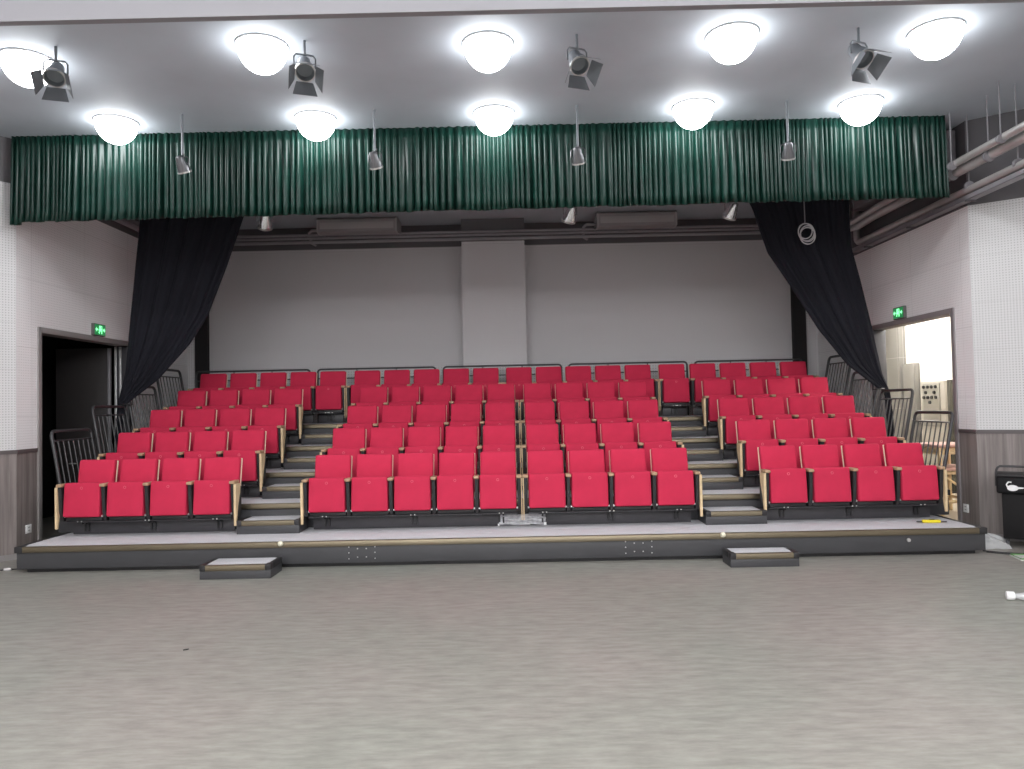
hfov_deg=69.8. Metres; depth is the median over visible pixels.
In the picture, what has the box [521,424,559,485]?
seat
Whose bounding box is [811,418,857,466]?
seat
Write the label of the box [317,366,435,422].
guard rail
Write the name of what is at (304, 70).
spotlight
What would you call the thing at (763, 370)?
seat
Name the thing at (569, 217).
spotlight
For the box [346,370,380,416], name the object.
seat
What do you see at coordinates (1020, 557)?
tray
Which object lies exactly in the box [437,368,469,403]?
seat
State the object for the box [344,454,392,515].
seat
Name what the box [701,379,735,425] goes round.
seat
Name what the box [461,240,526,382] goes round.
column
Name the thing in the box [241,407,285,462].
seat
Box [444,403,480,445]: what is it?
seat
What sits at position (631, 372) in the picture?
seat
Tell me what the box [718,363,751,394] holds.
seat
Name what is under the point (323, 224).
grille
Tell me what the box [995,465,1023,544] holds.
trash bin
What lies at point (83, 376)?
door frame
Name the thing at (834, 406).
seat
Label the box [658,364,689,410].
seat
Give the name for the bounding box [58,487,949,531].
platform
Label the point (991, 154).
pipe
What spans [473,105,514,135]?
ceiling lamp
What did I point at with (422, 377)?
seat
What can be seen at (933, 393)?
tall cabinet
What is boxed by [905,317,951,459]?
wall
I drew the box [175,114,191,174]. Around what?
spotlight
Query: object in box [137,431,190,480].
seat
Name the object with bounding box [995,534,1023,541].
baseboard
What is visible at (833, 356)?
guard rail
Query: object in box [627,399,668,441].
seat
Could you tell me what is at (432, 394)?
seat
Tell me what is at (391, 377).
seat
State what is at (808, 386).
seat
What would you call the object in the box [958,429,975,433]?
trim
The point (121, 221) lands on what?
pipe
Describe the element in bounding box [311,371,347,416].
seat
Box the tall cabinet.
[921,381,948,488]
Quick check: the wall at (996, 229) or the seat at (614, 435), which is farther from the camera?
the seat at (614, 435)
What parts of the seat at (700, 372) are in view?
backrest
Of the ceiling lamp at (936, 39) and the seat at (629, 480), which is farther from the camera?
the seat at (629, 480)
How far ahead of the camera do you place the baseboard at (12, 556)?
9.19 m
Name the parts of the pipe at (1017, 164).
hanger rod, hanger rod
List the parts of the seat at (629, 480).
backrest, seat frame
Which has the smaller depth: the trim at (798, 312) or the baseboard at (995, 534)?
the baseboard at (995, 534)
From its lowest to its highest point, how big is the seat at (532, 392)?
0.825 m
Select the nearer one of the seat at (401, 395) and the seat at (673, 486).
the seat at (673, 486)
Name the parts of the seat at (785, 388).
backrest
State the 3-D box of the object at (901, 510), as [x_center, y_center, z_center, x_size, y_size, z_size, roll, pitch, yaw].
[4.227,1.588,9.165,2.084,0.192,0.253,-1,-2,0]
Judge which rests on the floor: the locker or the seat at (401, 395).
the locker
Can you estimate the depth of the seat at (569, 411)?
11.21 m
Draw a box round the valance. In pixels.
[10,115,949,224]
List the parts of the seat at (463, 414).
backrest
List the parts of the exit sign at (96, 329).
panel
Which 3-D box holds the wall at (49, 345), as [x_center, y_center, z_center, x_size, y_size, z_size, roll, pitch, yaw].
[-8.387,0.706,11.127,0.200,3.200,5.000,-1,-2,0]
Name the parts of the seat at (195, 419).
backrest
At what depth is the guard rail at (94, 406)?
10.69 m
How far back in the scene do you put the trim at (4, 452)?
9.23 m
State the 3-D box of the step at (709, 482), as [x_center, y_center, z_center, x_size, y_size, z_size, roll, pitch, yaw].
[2.747,1.344,10.098,0.745,0.166,0.418,-1,-2,0]
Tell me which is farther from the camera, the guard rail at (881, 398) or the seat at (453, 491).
the guard rail at (881, 398)
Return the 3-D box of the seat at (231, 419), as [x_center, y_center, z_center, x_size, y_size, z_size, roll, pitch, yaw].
[-4.289,0.730,11.132,0.542,0.738,0.473,-1,-2,0]
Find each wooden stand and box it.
[920,442,954,465]
[926,464,956,516]
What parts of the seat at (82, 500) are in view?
panel, armrest, seat frame, backrest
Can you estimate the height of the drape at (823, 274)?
4.133 m
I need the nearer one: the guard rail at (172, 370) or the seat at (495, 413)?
the seat at (495, 413)
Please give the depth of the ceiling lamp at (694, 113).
8.67 m
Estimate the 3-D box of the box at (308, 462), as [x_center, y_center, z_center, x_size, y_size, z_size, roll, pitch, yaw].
[-2.997,1.174,11.052,0.770,0.166,0.418,-1,-2,0]
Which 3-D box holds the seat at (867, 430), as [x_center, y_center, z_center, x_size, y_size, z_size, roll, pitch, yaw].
[5.033,0.868,10.160,0.616,0.825,0.473,-1,-2,0]
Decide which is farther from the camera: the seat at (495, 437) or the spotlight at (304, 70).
the seat at (495, 437)
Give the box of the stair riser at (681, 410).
[662,405,689,415]
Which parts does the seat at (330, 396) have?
seat frame, backrest, panel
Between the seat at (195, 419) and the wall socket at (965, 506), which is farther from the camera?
the seat at (195, 419)
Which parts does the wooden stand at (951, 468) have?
leg, rail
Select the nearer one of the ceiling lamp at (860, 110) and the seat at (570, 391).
the ceiling lamp at (860, 110)
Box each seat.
[54,459,118,528]
[97,432,153,481]
[99,458,159,520]
[132,409,182,451]
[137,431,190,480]
[143,458,200,519]
[163,390,206,426]
[169,409,216,450]
[177,431,228,479]
[186,457,242,525]
[187,374,227,405]
[196,389,238,425]
[205,408,251,449]
[216,430,266,490]
[218,373,257,404]
[229,389,270,424]
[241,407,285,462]
[249,372,287,403]
[262,388,302,438]
[280,372,316,412]
[300,454,352,524]
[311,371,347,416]
[320,428,366,476]
[336,405,377,447]
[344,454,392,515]
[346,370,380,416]
[351,386,387,422]
[360,427,403,476]
[373,405,412,446]
[376,370,409,402]
[384,386,419,422]
[387,453,433,514]
[399,426,440,479]
[407,369,439,401]
[408,404,446,451]
[416,385,451,421]
[430,452,474,513]
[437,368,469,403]
[438,425,477,474]
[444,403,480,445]
[449,384,482,420]
[468,368,501,400]
[473,451,522,519]
[477,425,520,479]
[480,402,519,449]
[482,384,518,424]
[502,367,531,408]
[520,383,551,428]
[520,402,555,457]
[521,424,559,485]
[523,450,566,519]
[532,366,562,401]
[552,382,584,423]
[556,401,590,447]
[560,423,598,476]
[563,366,592,397]
[565,449,609,510]
[585,382,617,422]
[591,400,626,442]
[593,365,622,397]
[598,422,637,471]
[607,448,652,509]
[618,381,656,417]
[623,365,658,408]
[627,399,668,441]
[637,421,683,470]
[650,448,702,515]
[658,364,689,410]
[688,363,719,404]
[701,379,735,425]
[717,398,755,448]
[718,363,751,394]
[734,378,769,414]
[735,419,778,476]
[748,362,781,393]
[752,397,791,438]
[757,445,807,509]
[766,378,802,413]
[773,418,817,467]
[778,361,818,392]
[787,396,827,437]
[798,377,843,412]
[799,444,851,505]
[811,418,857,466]
[822,395,871,436]
[841,444,894,504]
[849,417,905,465]
[882,443,947,511]
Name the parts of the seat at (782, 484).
panel, armrest, backrest, seat frame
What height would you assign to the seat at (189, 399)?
0.825 m
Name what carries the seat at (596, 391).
on the bench
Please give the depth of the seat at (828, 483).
9.05 m
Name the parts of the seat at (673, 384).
panel, backrest, seat frame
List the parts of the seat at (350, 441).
backrest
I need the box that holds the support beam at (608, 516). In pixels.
[528,508,694,524]
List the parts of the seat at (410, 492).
seat frame, backrest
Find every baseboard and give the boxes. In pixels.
[0,554,16,561]
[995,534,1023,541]
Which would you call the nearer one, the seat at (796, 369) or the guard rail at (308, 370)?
the seat at (796, 369)
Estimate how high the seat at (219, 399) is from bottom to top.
0.738 m
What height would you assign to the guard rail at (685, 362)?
0.988 m
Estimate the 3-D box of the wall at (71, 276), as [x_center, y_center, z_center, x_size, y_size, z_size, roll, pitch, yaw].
[-6.407,-0.396,11.799,0.200,5.360,4.900,-1,-2,0]
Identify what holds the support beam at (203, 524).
on the platform at (311, 547)
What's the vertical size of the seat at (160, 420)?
0.825 m
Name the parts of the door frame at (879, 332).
casing, casing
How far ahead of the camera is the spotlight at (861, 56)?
6.99 m
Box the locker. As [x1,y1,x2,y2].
[903,363,921,442]
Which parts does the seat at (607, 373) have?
backrest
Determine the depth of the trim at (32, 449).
9.50 m
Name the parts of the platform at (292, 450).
riser plate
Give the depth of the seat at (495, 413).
11.21 m
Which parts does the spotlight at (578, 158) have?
rod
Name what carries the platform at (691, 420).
on the platform at (292, 450)
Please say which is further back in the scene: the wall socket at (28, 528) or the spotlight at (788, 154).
the wall socket at (28, 528)
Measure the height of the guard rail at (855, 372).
1.011 m
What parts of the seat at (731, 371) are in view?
backrest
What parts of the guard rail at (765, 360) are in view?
frame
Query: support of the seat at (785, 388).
on the bench at (712, 430)
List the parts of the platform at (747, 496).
riser plate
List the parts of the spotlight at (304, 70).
barn door, rod, barn door, barn door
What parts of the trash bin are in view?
lid, handle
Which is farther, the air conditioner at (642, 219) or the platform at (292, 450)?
the air conditioner at (642, 219)
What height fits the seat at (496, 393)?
0.825 m
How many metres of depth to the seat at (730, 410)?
10.94 m
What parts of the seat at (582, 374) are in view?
backrest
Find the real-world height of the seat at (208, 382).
0.825 m
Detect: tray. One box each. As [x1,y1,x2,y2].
[852,168,1023,252]
[1010,554,1023,560]
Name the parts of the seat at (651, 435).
backrest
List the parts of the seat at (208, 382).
backrest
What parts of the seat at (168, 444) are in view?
backrest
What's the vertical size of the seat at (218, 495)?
0.825 m
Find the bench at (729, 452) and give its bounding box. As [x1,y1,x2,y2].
[723,447,736,458]
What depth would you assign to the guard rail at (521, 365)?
13.30 m
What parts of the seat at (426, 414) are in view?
backrest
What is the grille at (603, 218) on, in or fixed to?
attached to the air conditioner at (642, 219)
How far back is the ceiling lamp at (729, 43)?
6.97 m
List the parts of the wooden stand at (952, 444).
rail, leg, leg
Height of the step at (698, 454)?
0.166 m
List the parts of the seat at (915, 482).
armrest, backrest, seat frame, panel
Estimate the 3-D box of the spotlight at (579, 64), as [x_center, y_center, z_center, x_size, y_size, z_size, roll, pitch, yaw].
[0.652,-3.096,6.970,0.316,0.538,0.384,-1,-2,-20]
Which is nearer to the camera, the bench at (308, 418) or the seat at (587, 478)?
the seat at (587, 478)
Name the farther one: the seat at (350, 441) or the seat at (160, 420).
the seat at (160, 420)
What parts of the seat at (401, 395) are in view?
backrest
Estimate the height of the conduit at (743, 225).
0.052 m
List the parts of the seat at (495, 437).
backrest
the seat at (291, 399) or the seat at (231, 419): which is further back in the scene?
the seat at (291, 399)
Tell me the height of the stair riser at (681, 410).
0.192 m
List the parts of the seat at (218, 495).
seat frame, backrest, armrest, panel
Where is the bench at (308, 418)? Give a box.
[303,413,313,423]
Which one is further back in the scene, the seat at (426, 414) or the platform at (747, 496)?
the seat at (426, 414)
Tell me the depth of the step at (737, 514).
8.97 m
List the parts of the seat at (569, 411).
backrest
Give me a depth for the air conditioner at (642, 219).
13.48 m
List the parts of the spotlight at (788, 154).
rod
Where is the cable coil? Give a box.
[798,202,815,244]
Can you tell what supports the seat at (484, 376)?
on the bench
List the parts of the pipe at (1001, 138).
hanger rod, hanger rod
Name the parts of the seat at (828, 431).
backrest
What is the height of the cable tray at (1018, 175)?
0.080 m
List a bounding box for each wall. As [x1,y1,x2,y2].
[0,136,16,555]
[16,219,187,545]
[42,337,59,518]
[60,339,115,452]
[188,218,818,422]
[817,122,979,525]
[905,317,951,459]
[964,109,1023,533]
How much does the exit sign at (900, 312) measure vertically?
0.183 m
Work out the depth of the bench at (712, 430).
12.00 m
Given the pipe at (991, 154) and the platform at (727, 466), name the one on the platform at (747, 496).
the platform at (727, 466)
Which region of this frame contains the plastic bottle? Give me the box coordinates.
[1005,591,1023,599]
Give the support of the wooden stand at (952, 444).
on the wooden stand at (951, 468)
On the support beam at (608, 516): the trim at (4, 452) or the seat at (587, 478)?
the seat at (587, 478)
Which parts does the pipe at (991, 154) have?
hanger rod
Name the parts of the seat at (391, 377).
backrest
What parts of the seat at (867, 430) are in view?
backrest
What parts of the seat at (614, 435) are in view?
backrest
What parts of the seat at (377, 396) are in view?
backrest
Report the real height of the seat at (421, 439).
0.738 m
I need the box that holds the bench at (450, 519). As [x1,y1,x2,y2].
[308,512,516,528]
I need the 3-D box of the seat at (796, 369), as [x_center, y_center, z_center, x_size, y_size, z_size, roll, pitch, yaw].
[5.027,-0.003,12.914,0.616,0.825,0.473,-1,-2,0]
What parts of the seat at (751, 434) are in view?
panel, seat frame, backrest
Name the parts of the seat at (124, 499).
armrest, seat frame, backrest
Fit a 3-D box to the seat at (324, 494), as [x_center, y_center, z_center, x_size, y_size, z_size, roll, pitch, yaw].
[-2.330,1.313,9.264,0.560,0.825,0.473,-1,-2,0]
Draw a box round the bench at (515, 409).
[515,409,589,418]
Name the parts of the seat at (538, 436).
panel, backrest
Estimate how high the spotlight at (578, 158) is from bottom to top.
0.731 m
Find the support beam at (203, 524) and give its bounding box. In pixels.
[64,517,234,533]
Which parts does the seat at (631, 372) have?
backrest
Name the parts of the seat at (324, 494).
panel, armrest, seat frame, backrest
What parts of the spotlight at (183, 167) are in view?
rod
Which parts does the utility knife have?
handle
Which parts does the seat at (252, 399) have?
backrest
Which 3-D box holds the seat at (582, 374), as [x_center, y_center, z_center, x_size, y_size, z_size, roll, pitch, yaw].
[1.159,0.035,12.932,0.542,0.738,0.473,-1,-2,0]
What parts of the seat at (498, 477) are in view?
backrest, seat frame, panel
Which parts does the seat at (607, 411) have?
backrest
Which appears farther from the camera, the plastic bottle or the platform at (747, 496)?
the platform at (747, 496)
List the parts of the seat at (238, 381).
backrest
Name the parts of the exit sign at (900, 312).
panel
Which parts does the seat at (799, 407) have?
backrest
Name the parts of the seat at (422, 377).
backrest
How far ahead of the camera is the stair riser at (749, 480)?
10.14 m
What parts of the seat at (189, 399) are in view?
backrest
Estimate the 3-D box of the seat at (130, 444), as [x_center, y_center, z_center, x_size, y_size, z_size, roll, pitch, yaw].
[-5.369,1.087,10.207,0.560,0.825,0.473,-1,-2,0]
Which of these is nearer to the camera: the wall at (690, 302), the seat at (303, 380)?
the seat at (303, 380)
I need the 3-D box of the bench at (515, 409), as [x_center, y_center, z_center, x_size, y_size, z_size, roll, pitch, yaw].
[1.196,0.490,12.861,2.590,0.192,0.253,-1,-2,0]
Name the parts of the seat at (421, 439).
backrest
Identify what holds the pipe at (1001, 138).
hanging from the ceiling
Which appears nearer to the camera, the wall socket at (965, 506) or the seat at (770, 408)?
the wall socket at (965, 506)
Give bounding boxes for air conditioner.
[308,217,400,245]
[582,210,676,240]
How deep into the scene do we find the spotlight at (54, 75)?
7.03 m
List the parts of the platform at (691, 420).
riser plate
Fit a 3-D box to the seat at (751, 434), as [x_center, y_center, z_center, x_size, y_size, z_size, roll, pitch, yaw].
[3.373,0.903,10.168,0.560,0.825,0.473,-1,-2,0]
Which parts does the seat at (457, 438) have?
backrest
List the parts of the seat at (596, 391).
backrest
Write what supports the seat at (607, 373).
on the bench at (515, 409)
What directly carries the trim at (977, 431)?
attached to the wall at (996, 229)
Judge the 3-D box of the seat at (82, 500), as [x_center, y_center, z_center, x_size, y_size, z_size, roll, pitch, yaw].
[-5.367,1.377,9.278,0.560,0.825,0.473,-1,-2,0]
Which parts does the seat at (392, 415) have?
backrest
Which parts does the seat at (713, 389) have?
panel, backrest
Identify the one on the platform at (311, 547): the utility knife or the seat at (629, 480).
the utility knife
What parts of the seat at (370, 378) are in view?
panel, backrest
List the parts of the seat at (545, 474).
panel, backrest, seat frame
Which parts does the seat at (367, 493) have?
seat frame, backrest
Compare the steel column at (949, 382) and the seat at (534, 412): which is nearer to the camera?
the seat at (534, 412)
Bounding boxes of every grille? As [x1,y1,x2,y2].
[320,221,392,228]
[600,215,673,222]
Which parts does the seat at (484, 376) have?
backrest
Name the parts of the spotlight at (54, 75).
barn door, barn door, rod, barn door, barn door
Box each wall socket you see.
[25,524,31,533]
[963,503,968,512]
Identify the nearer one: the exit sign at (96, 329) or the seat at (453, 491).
the seat at (453, 491)
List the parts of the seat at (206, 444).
backrest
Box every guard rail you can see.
[50,428,96,483]
[91,405,130,453]
[128,386,159,429]
[156,369,183,409]
[195,369,310,387]
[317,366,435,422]
[442,364,562,381]
[568,361,688,414]
[694,358,801,370]
[825,355,850,395]
[849,371,877,416]
[876,388,913,442]
[909,411,953,468]
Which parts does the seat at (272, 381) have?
backrest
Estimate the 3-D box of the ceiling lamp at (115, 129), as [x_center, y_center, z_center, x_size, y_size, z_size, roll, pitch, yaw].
[-4.811,-3.061,8.920,0.506,0.266,0.506,-1,-2,0]
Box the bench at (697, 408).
[693,405,701,415]
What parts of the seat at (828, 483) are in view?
backrest, seat frame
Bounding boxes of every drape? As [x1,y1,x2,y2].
[115,216,243,452]
[749,200,893,436]
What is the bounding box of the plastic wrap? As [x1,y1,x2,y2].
[498,513,546,525]
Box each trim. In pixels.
[0,450,16,454]
[17,448,37,453]
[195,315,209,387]
[790,287,807,374]
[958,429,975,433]
[976,430,1023,433]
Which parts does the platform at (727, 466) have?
riser plate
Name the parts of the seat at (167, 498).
seat frame, backrest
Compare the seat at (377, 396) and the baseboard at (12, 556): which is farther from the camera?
the seat at (377, 396)
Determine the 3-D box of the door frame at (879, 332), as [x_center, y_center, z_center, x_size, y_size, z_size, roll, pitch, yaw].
[6.021,0.500,10.875,0.220,2.995,2.300,-1,-2,0]
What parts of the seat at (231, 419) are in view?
backrest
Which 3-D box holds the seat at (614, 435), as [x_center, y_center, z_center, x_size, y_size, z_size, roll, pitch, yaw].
[1.462,0.900,10.178,0.542,0.738,0.473,-1,-2,0]
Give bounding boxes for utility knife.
[916,519,946,522]
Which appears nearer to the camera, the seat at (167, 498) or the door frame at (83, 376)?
the seat at (167, 498)
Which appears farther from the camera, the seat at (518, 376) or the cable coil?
the seat at (518, 376)
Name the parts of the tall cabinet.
panel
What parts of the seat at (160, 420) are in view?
backrest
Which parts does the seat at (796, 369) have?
backrest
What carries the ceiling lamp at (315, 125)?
attached to the ceiling
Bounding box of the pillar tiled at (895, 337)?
[885,326,905,436]
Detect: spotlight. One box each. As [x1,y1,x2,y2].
[30,46,72,101]
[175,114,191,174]
[257,216,273,230]
[288,40,323,96]
[368,110,382,169]
[561,207,576,224]
[565,34,602,90]
[570,105,585,165]
[722,202,737,220]
[780,100,795,160]
[847,27,891,83]
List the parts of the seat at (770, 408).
backrest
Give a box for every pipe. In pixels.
[115,219,139,232]
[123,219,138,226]
[849,95,1023,231]
[850,80,1023,224]
[853,84,1023,244]
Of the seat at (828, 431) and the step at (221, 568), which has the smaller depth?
the step at (221, 568)
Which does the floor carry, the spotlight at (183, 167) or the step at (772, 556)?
the step at (772, 556)
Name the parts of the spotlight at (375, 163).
rod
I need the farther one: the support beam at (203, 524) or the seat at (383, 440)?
the seat at (383, 440)
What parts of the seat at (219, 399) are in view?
backrest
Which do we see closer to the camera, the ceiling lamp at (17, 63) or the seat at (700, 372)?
the ceiling lamp at (17, 63)
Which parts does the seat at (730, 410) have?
panel, seat frame, backrest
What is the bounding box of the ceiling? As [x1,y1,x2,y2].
[0,2,1023,228]
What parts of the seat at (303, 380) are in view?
backrest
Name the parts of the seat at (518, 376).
backrest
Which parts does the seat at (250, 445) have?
backrest, seat frame, panel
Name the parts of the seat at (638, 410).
backrest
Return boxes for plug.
[0,567,23,570]
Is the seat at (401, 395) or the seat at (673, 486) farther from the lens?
the seat at (401, 395)
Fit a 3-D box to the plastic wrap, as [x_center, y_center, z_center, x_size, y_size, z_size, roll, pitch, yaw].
[0.127,1.696,9.213,0.610,0.153,0.026,-1,-2,0]
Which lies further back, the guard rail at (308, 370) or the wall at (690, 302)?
the wall at (690, 302)
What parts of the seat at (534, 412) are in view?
backrest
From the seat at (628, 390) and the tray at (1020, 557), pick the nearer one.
the tray at (1020, 557)
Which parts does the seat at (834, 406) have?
backrest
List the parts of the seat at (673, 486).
backrest, seat frame, panel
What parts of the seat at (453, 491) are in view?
seat frame, backrest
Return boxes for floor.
[0,493,1023,768]
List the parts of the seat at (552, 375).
backrest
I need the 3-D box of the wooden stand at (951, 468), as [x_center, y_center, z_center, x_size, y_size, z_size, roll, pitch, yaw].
[6.707,1.627,11.344,0.700,0.730,0.700,-1,-2,-7]
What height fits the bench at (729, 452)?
0.192 m
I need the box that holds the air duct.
[851,130,955,210]
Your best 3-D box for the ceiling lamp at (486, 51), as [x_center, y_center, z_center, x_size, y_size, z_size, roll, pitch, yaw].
[-0.235,-3.206,7.185,0.506,0.266,0.506,-1,-2,0]
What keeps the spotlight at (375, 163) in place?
hanging from the ceiling
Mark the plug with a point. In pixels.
(10, 568)
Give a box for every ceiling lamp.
[0,48,54,87]
[92,114,139,144]
[235,33,288,74]
[294,110,336,140]
[462,31,512,72]
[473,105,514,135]
[672,98,714,129]
[705,22,758,64]
[837,94,883,125]
[906,17,965,59]
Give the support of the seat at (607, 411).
on the bench
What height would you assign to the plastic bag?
0.160 m
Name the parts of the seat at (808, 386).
backrest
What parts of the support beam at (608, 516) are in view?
shelf plate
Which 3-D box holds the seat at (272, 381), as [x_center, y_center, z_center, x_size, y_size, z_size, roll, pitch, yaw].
[-4.293,0.149,12.957,0.542,0.738,0.473,-1,-2,0]
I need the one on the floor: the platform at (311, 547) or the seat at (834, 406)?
the platform at (311, 547)
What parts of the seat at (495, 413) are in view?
backrest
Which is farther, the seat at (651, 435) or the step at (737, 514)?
the seat at (651, 435)
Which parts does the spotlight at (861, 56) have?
rod, barn door, barn door, barn door, barn door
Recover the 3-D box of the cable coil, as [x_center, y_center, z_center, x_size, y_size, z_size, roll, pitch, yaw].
[4.446,-2.707,11.117,0.261,1.194,0.083,-1,-2,0]
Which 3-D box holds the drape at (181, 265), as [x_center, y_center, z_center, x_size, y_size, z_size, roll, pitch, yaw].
[-5.021,-1.038,11.250,2.196,4.152,0.178,-1,-2,2]
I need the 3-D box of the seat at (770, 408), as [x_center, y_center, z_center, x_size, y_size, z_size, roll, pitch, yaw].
[3.917,0.558,11.095,0.542,0.738,0.473,-1,-2,0]
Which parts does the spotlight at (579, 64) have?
rod, barn door, barn door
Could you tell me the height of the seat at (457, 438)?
0.738 m
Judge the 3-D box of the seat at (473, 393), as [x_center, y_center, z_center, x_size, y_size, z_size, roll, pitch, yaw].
[-0.739,0.366,12.045,0.542,0.738,0.473,-1,-2,0]
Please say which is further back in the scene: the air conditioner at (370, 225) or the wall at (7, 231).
the air conditioner at (370, 225)
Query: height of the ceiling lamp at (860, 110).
0.266 m
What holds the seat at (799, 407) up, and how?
on the bench at (729, 452)
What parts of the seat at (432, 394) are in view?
backrest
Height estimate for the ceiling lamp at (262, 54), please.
0.266 m
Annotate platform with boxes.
[14,515,986,571]
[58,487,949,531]
[260,458,739,494]
[279,435,723,466]
[298,415,716,443]
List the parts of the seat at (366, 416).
backrest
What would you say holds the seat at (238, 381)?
on the bench at (308, 418)
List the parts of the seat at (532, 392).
backrest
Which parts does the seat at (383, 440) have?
backrest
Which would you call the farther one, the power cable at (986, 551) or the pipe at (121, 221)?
the pipe at (121, 221)
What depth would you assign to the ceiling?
7.87 m
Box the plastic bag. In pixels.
[985,533,1013,549]
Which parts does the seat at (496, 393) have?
backrest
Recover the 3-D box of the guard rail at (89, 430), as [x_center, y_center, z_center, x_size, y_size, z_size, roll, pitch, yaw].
[-5.835,1.098,9.882,0.242,1.010,0.960,-1,-2,0]
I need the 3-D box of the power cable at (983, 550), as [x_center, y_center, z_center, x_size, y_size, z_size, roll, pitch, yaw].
[5.827,1.902,8.395,0.736,0.054,0.200,-1,-2,8]
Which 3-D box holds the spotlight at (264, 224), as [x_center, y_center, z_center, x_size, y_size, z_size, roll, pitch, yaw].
[-3.912,-2.775,11.617,0.256,0.720,0.294,-1,-2,-23]
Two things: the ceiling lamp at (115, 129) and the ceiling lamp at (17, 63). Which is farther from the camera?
the ceiling lamp at (115, 129)
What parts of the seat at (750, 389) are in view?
backrest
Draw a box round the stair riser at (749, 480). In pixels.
[743,474,759,486]
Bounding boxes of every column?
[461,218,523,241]
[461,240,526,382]
[947,380,956,492]
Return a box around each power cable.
[983,550,1023,553]
[986,551,1014,553]
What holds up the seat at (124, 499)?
on the support beam at (203, 524)
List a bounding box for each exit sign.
[91,323,105,336]
[893,306,906,319]
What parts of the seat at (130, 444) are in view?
backrest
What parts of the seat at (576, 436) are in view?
backrest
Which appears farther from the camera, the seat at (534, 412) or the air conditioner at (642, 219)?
the air conditioner at (642, 219)
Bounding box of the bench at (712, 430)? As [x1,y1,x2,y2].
[706,424,717,435]
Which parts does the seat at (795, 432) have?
backrest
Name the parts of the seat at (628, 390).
backrest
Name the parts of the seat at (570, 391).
backrest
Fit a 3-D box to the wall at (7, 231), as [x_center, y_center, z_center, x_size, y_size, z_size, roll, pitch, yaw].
[-7.091,-0.946,8.563,0.200,6.300,2.200,-3,-2,38]
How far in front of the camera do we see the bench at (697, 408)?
12.90 m
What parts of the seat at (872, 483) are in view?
armrest, backrest, seat frame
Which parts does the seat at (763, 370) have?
backrest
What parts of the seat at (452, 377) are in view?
backrest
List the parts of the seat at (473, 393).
backrest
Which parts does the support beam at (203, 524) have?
shelf plate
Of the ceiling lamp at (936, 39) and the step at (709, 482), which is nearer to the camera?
the ceiling lamp at (936, 39)
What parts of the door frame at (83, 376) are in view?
casing, casing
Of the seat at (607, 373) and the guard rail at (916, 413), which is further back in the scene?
the seat at (607, 373)
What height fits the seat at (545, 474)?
0.825 m
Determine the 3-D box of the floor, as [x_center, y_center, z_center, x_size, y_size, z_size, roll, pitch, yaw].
[0.311,2.022,4.192,18.500,0.206,28.500,-1,-2,0]
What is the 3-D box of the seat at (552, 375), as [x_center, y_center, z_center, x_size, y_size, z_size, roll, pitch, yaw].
[0.629,0.046,12.935,0.542,0.738,0.473,-1,-2,0]
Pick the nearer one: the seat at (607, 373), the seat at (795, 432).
the seat at (795, 432)
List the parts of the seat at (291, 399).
backrest, seat frame, panel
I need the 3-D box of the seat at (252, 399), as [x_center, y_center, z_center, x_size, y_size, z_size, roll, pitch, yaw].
[-4.291,0.440,12.061,0.542,0.738,0.473,-1,-2,0]
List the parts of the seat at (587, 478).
backrest, seat frame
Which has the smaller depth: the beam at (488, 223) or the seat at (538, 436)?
the seat at (538, 436)
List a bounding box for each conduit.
[234,231,760,245]
[236,227,758,241]
[237,224,757,237]
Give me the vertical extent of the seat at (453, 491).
0.738 m
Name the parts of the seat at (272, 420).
backrest, seat frame, panel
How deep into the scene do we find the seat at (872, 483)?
9.05 m
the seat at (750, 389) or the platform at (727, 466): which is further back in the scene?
the seat at (750, 389)
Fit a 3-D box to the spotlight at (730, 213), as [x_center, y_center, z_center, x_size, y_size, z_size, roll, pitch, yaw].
[3.446,-2.930,11.584,0.256,0.720,0.294,-1,-2,-23]
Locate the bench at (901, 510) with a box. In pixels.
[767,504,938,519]

